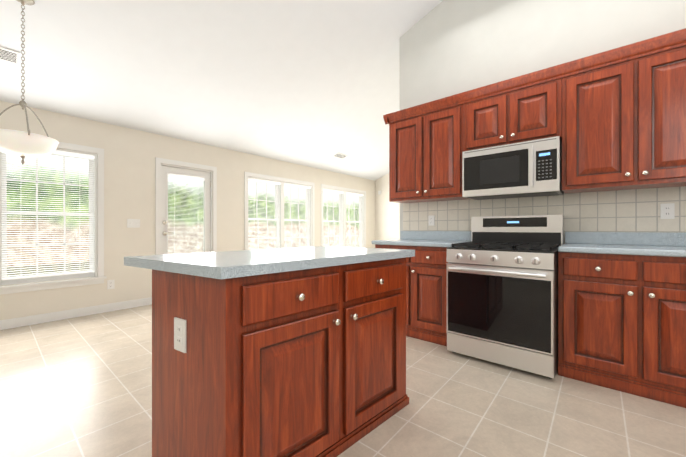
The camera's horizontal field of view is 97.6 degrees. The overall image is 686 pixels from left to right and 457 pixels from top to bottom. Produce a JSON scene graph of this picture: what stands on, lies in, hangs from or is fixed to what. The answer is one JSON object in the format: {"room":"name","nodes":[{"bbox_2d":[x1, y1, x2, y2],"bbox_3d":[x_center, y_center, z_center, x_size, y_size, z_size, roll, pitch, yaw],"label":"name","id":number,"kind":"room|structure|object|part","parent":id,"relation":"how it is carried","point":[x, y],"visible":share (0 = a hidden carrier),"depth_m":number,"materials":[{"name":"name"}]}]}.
{"room":"kitchen","nodes":[
{"label":"kitchen","id":0,"kind":"room"},
{"bbox_2d":[0,101,374,319],"bbox_3d":[-2.157,-0.240,5.001,0.150,2.620,9.570,0,0,40],"label":"wall","id":1,"kind":"structure","parent":0,"point":[130,154],"depth_m":4.08,"materials":[{"name":"beige paint"}]},
{"bbox_2d":[0,142,106,294],"bbox_3d":[-3.681,-0.159,3.173,0.195,1.707,1.854,0,0,40],"label":"window","id":2,"kind":"structure","parent":1,"relation":"in","point":[73,282],"depth_m":3.60,"materials":[{"name":"white"}]},
{"bbox_2d":[2,154,93,276],"bbox_3d":[-3.389,-0.173,3.493,0.025,1.376,0.768,0,0,40],"label":"window blind","id":3,"kind":"object","parent":2,"relation":"attached to","point":[45,222],"visible":0.88,"depth_m":3.45,"materials":[{"name":"white plastic"}]},
{"bbox_3d":[-3.389,-0.183,3.493,0.056,1.462,0.768,0,0,40],"label":"window blind rails","id":4,"kind":"part","parent":2,"relation":"part of","materials":[{"name":"white plastic"}]},
{"bbox_2d":[0,297,151,329],"bbox_3d":[-3.869,1.019,2.855,0.018,0.099,3.719,0,0,40],"label":"baseboard","id":5,"kind":"structure","parent":1,"relation":"attached to","point":[38,319],"depth_m":3.57,"materials":[{"name":"white"}]},
{"bbox_2d":[107,280,114,288],"bbox_3d":[-3.002,0.725,3.882,0.009,0.116,0.075,0,0,40],"label":"outlet","id":6,"kind":"object","parent":1,"relation":"attached to","point":[110,284],"visible":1,"depth_m":3.88,"materials":[{"name":"white plastic"}]},
{"bbox_2d":[127,219,139,227],"bbox_3d":[-2.839,-0.070,4.071,0.013,0.116,0.150,0,0,40],"label":"light switch","id":7,"kind":"object","parent":1,"relation":"attached to","point":[133,223],"visible":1,"depth_m":4.07,"materials":[{"name":"white plastic"}]},
{"bbox_2d":[155,157,216,254],"bbox_3d":[-2.434,0.028,4.659,0.167,2.080,0.894,0,0,40],"label":"patio door","id":8,"kind":"structure","parent":1,"relation":"in","point":[163,170],"depth_m":4.58,"materials":[{"name":"white"}]},
{"bbox_2d":[168,177,203,253],"bbox_3d":[-2.428,0.014,4.654,0.017,1.547,0.540,0,0,40],"label":"mini blind","id":9,"kind":"object","parent":8,"relation":"attached to","point":[184,219],"visible":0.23,"depth_m":4.64,"materials":[{"name":"white plastic"}]},
{"bbox_3d":[-2.428,0.002,4.654,0.056,1.630,0.540,0,0,40],"label":"patio door mini blind rails","id":10,"kind":"part","parent":8,"relation":"part of","materials":[{"name":"white plastic"}]},
{"bbox_2d":[244,172,314,249],"bbox_3d":[-1.243,-0.159,6.042,0.195,1.707,1.764,0,0,40],"label":"window","id":11,"kind":"structure","parent":1,"relation":"in","point":[310,217],"depth_m":6.01,"materials":[{"name":"white"}]},
{"bbox_2d":[248,181,279,249],"bbox_3d":[-1.498,-0.173,5.720,0.025,1.376,0.724,0,0,40],"label":"window blind","id":12,"kind":"object","parent":11,"relation":"attached to","point":[274,243],"visible":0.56,"depth_m":5.71,"materials":[{"name":"white plastic"}]},
{"bbox_3d":[-1.498,-0.183,5.720,0.056,1.462,0.724,0,0,40],"label":"window blind rails","id":13,"kind":"part","parent":11,"relation":"part of","materials":[{"name":"white plastic"}]},
{"bbox_2d":[284,186,309,247],"bbox_3d":[-0.966,-0.173,6.345,0.025,1.376,0.724,0,0,40],"label":"window blind","id":14,"kind":"object","parent":11,"relation":"attached to","point":[306,236],"visible":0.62,"depth_m":6.32,"materials":[{"name":"white plastic"}]},
{"bbox_3d":[-0.966,-0.183,6.345,0.056,1.462,0.724,0,0,40],"label":"window blind rails","id":15,"kind":"part","parent":11,"relation":"part of","materials":[{"name":"white plastic"}]},
{"bbox_2d":[321,184,365,247],"bbox_3d":[0.013,-0.159,7.521,0.195,1.707,1.764,0,0,40],"label":"window","id":16,"kind":"structure","parent":1,"relation":"in","point":[342,221],"depth_m":7.51,"materials":[{"name":"white"}]},
{"bbox_2d":[323,191,342,246],"bbox_3d":[-0.241,-0.173,7.199,0.025,1.376,0.724,0,0,40],"label":"window blind","id":17,"kind":"object","parent":16,"relation":"attached to","point":[338,238],"visible":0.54,"depth_m":7.28,"materials":[{"name":"white plastic"}]},
{"bbox_3d":[-0.241,-0.183,7.199,0.056,1.462,0.724,0,0,40],"label":"window blind rails","id":18,"kind":"part","parent":16,"relation":"part of","materials":[{"name":"white plastic"}]},
{"bbox_2d":[346,195,362,247],"bbox_3d":[0.290,-0.173,7.824,0.025,1.376,0.724,0,0,40],"label":"window blind","id":19,"kind":"object","parent":16,"relation":"attached to","point":[349,233],"visible":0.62,"depth_m":7.82,"materials":[{"name":"white plastic"}]},
{"bbox_3d":[0.290,-0.183,7.824,0.056,1.462,0.724,0,0,40],"label":"window blind rails","id":20,"kind":"part","parent":16,"relation":"part of","materials":[{"name":"white plastic"}]},
{"bbox_2d":[0,0,442,180],"bbox_3d":[0.651,-2.276,2.615,8.120,1.852,9.570,0,0,40],"label":"ceiling","id":21,"kind":"structure","parent":0,"point":[313,83],"depth_m":3.48,"materials":[{"name":"white paint"}]},
{"bbox_2d":[0,46,19,64],"bbox_3d":[-3.174,-1.586,2.631,0.160,0.065,0.460,0,0,40],"label":"ceiling vent","id":22,"kind":"object","parent":21,"relation":"in","point":[9,55],"visible":1,"depth_m":2.75,"materials":[{"name":"white metal"}]},
{"bbox_2d":[0,0,58,163],"bbox_3d":[-2.520,-1.163,2.353,0.455,1.317,0.432,0,0,40],"label":"pendant light","id":23,"kind":"object","parent":21,"relation":"hanging from","point":[23,145],"visible":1,"depth_m":2.32,"materials":[{"name":"white glass"}]},
{"bbox_3d":[-2.529,-0.646,2.372,0.416,0.153,0.416,0,0,40],"label":"lamp shade","id":24,"kind":"part","parent":23,"relation":"part of","materials":[{"name":"white glass"}]},
{"bbox_2d":[333,152,347,158],"bbox_3d":[-0.059,-1.556,6.428,0.150,0.062,0.340,0,0,40],"label":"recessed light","id":25,"kind":"object","parent":21,"relation":"in","point":[339,155],"visible":0.92,"depth_m":6.42,"materials":[{"name":"white"}]},
{"bbox_2d":[0,304,685,456],"bbox_3d":[0.766,1.120,2.518,7.820,0.100,9.570,0,0,40],"label":"floor","id":26,"kind":"structure","parent":0,"point":[81,386],"depth_m":1.79,"materials":[{"name":"tile"}]},
{"bbox_2d":[152,250,408,456],"bbox_3d":[-0.225,0.620,1.574,0.650,0.900,1.209,0,0,40],"label":"kitchen island","id":27,"kind":"object","parent":26,"relation":"on","point":[291,352],"depth_m":1.25,"materials":[{"name":"brown wood"}]},
{"bbox_2d":[174,317,185,352],"bbox_3d":[-0.651,0.425,1.199,0.080,0.128,0.016,0,0,40],"label":"outlet","id":28,"kind":"object","parent":27,"relation":"attached to","point":[179,322],"depth_m":1.19,"materials":[{"name":"white plastic"}]},
{"bbox_2d":[124,246,414,289],"bbox_3d":[-0.286,0.150,1.610,0.816,0.040,1.282,0,0,40],"label":"island countertop","id":29,"kind":"structure","parent":27,"relation":"on","point":[178,269],"depth_m":1.23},
{"bbox_2d":[372,243,447,345],"bbox_3d":[0.860,0.620,3.193,0.841,0.900,0.630,0,0,40],"label":"base cabinet","id":30,"kind":"object","parent":26,"relation":"on","point":[426,271],"depth_m":2.84,"materials":[{"name":"brown wood"}]},
{"bbox_2d":[372,239,470,246],"bbox_3d":[0.844,0.150,3.197,0.871,0.040,0.645,0,0,40],"label":"countertop","id":31,"kind":"structure","parent":30,"relation":"on","point":[395,242],"depth_m":3.00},
{"bbox_2d":[446,215,563,378],"bbox_3d":[1.393,0.475,2.577,0.750,1.190,0.827,0,0,40],"label":"range","id":32,"kind":"object","parent":26,"relation":"on","point":[502,290],"visible":0.96,"depth_m":2.31,"materials":[{"name":"silver metal"}]},
{"bbox_2d":[558,251,685,407],"bbox_3d":[2.093,0.620,2.145,0.855,0.900,0.630,0,0,40],"label":"base cabinet","id":33,"kind":"object","parent":26,"relation":"on","point":[621,311],"depth_m":1.95,"materials":[{"name":"brown wood"}]},
{"bbox_2d":[558,243,685,258],"bbox_3d":[2.423,0.150,1.854,1.735,0.040,0.645,0,0,40],"label":"countertop","id":34,"kind":"structure","parent":33,"relation":"on","point":[576,248],"depth_m":2.03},
{"bbox_2d":[375,173,399,239],"bbox_3d":[2.120,-1.056,7.548,3.070,4.252,0.150,0,0,40],"label":"wall","id":35,"kind":"structure","parent":0,"point":[387,219],"depth_m":8.26,"materials":[{"name":"beige paint"}]},
{"bbox_2d":[400,0,685,230],"bbox_3d":[2.506,-1.056,2.312,4.600,4.252,0.150,0,0,40],"label":"wall","id":36,"kind":"structure","parent":0,"point":[448,48],"depth_m":2.96,"materials":[{"name":"white paint"}]},
{"bbox_2d":[387,100,468,202],"bbox_3d":[0.952,-0.770,3.301,0.841,0.920,0.345,0,0,40],"label":"upper cabinet","id":37,"kind":"object","parent":36,"relation":"attached to","point":[426,147],"depth_m":3.14,"materials":[{"name":"brown wood"}]},
{"bbox_2d":[463,72,562,151],"bbox_3d":[1.566,-0.983,2.779,0.766,0.494,0.345,0,0,40],"label":"upper cabinet","id":38,"kind":"object","parent":36,"relation":"attached to","point":[530,110],"depth_m":2.61,"materials":[{"name":"brown wood"}]},
{"bbox_2d":[462,136,563,199],"bbox_3d":[1.532,-0.512,2.741,0.750,0.435,0.442,0,0,40],"label":"microwave","id":39,"kind":"object","parent":38,"relation":"attached to","point":[532,168],"visible":1,"depth_m":2.58,"materials":[{"name":"silver metal"}]},
{"bbox_2d":[400,231,685,246],"bbox_3d":[2.000,0.080,2.624,3.376,0.100,0.020,0,0,40],"label":"backsplash","id":40,"kind":"structure","parent":36,"relation":"attached to","point":[654,239],"depth_m":2.47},
{"bbox_2d":[403,186,685,243],"bbox_3d":[2.018,-0.062,2.625,3.350,0.505,0.004,0,0,40],"label":"backsplash","id":41,"kind":"structure","parent":36,"relation":"attached to","point":[635,210],"depth_m":2.59,"materials":[{"name":"tile"}]},
{"bbox_2d":[428,215,434,225],"bbox_3d":[1.020,-0.092,3.463,0.072,0.116,0.009,0,0,40],"label":"outlet","id":42,"kind":"object","parent":41,"relation":"attached to","point":[431,220],"visible":1,"depth_m":3.46,"materials":[{"name":"white plastic"}]},
{"bbox_2d":[660,203,674,218],"bbox_3d":[2.440,-0.130,2.257,0.072,0.116,0.009,0,0,40],"label":"outlet","id":43,"kind":"object","parent":41,"relation":"attached to","point":[667,210],"visible":1,"depth_m":2.25,"materials":[{"name":"white plastic"}]},
{"bbox_2d":[560,40,685,193],"bbox_3d":[2.185,-0.770,2.253,0.855,0.920,0.345,0,0,40],"label":"upper cabinet","id":44,"kind":"object","parent":36,"relation":"attached to","point":[614,119],"depth_m":2.16,"materials":[{"name":"brown wood"}]},
{"label":"outside","id":45,"kind":"structure","parent":0,"visible":0},
{"bbox_2d":[7,244,358,276],"bbox_3d":[-3.929,1.190,9.873,8.840,0.001,70.000,0,0,40],"label":"ground","id":46,"kind":"structure","parent":45,"point":[60,268],"depth_m":8.93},
{"bbox_2d":[7,154,358,266],"bbox_3d":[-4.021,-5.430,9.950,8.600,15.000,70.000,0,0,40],"label":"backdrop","id":47,"kind":"structure","parent":45,"point":[56,224],"depth_m":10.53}
]}

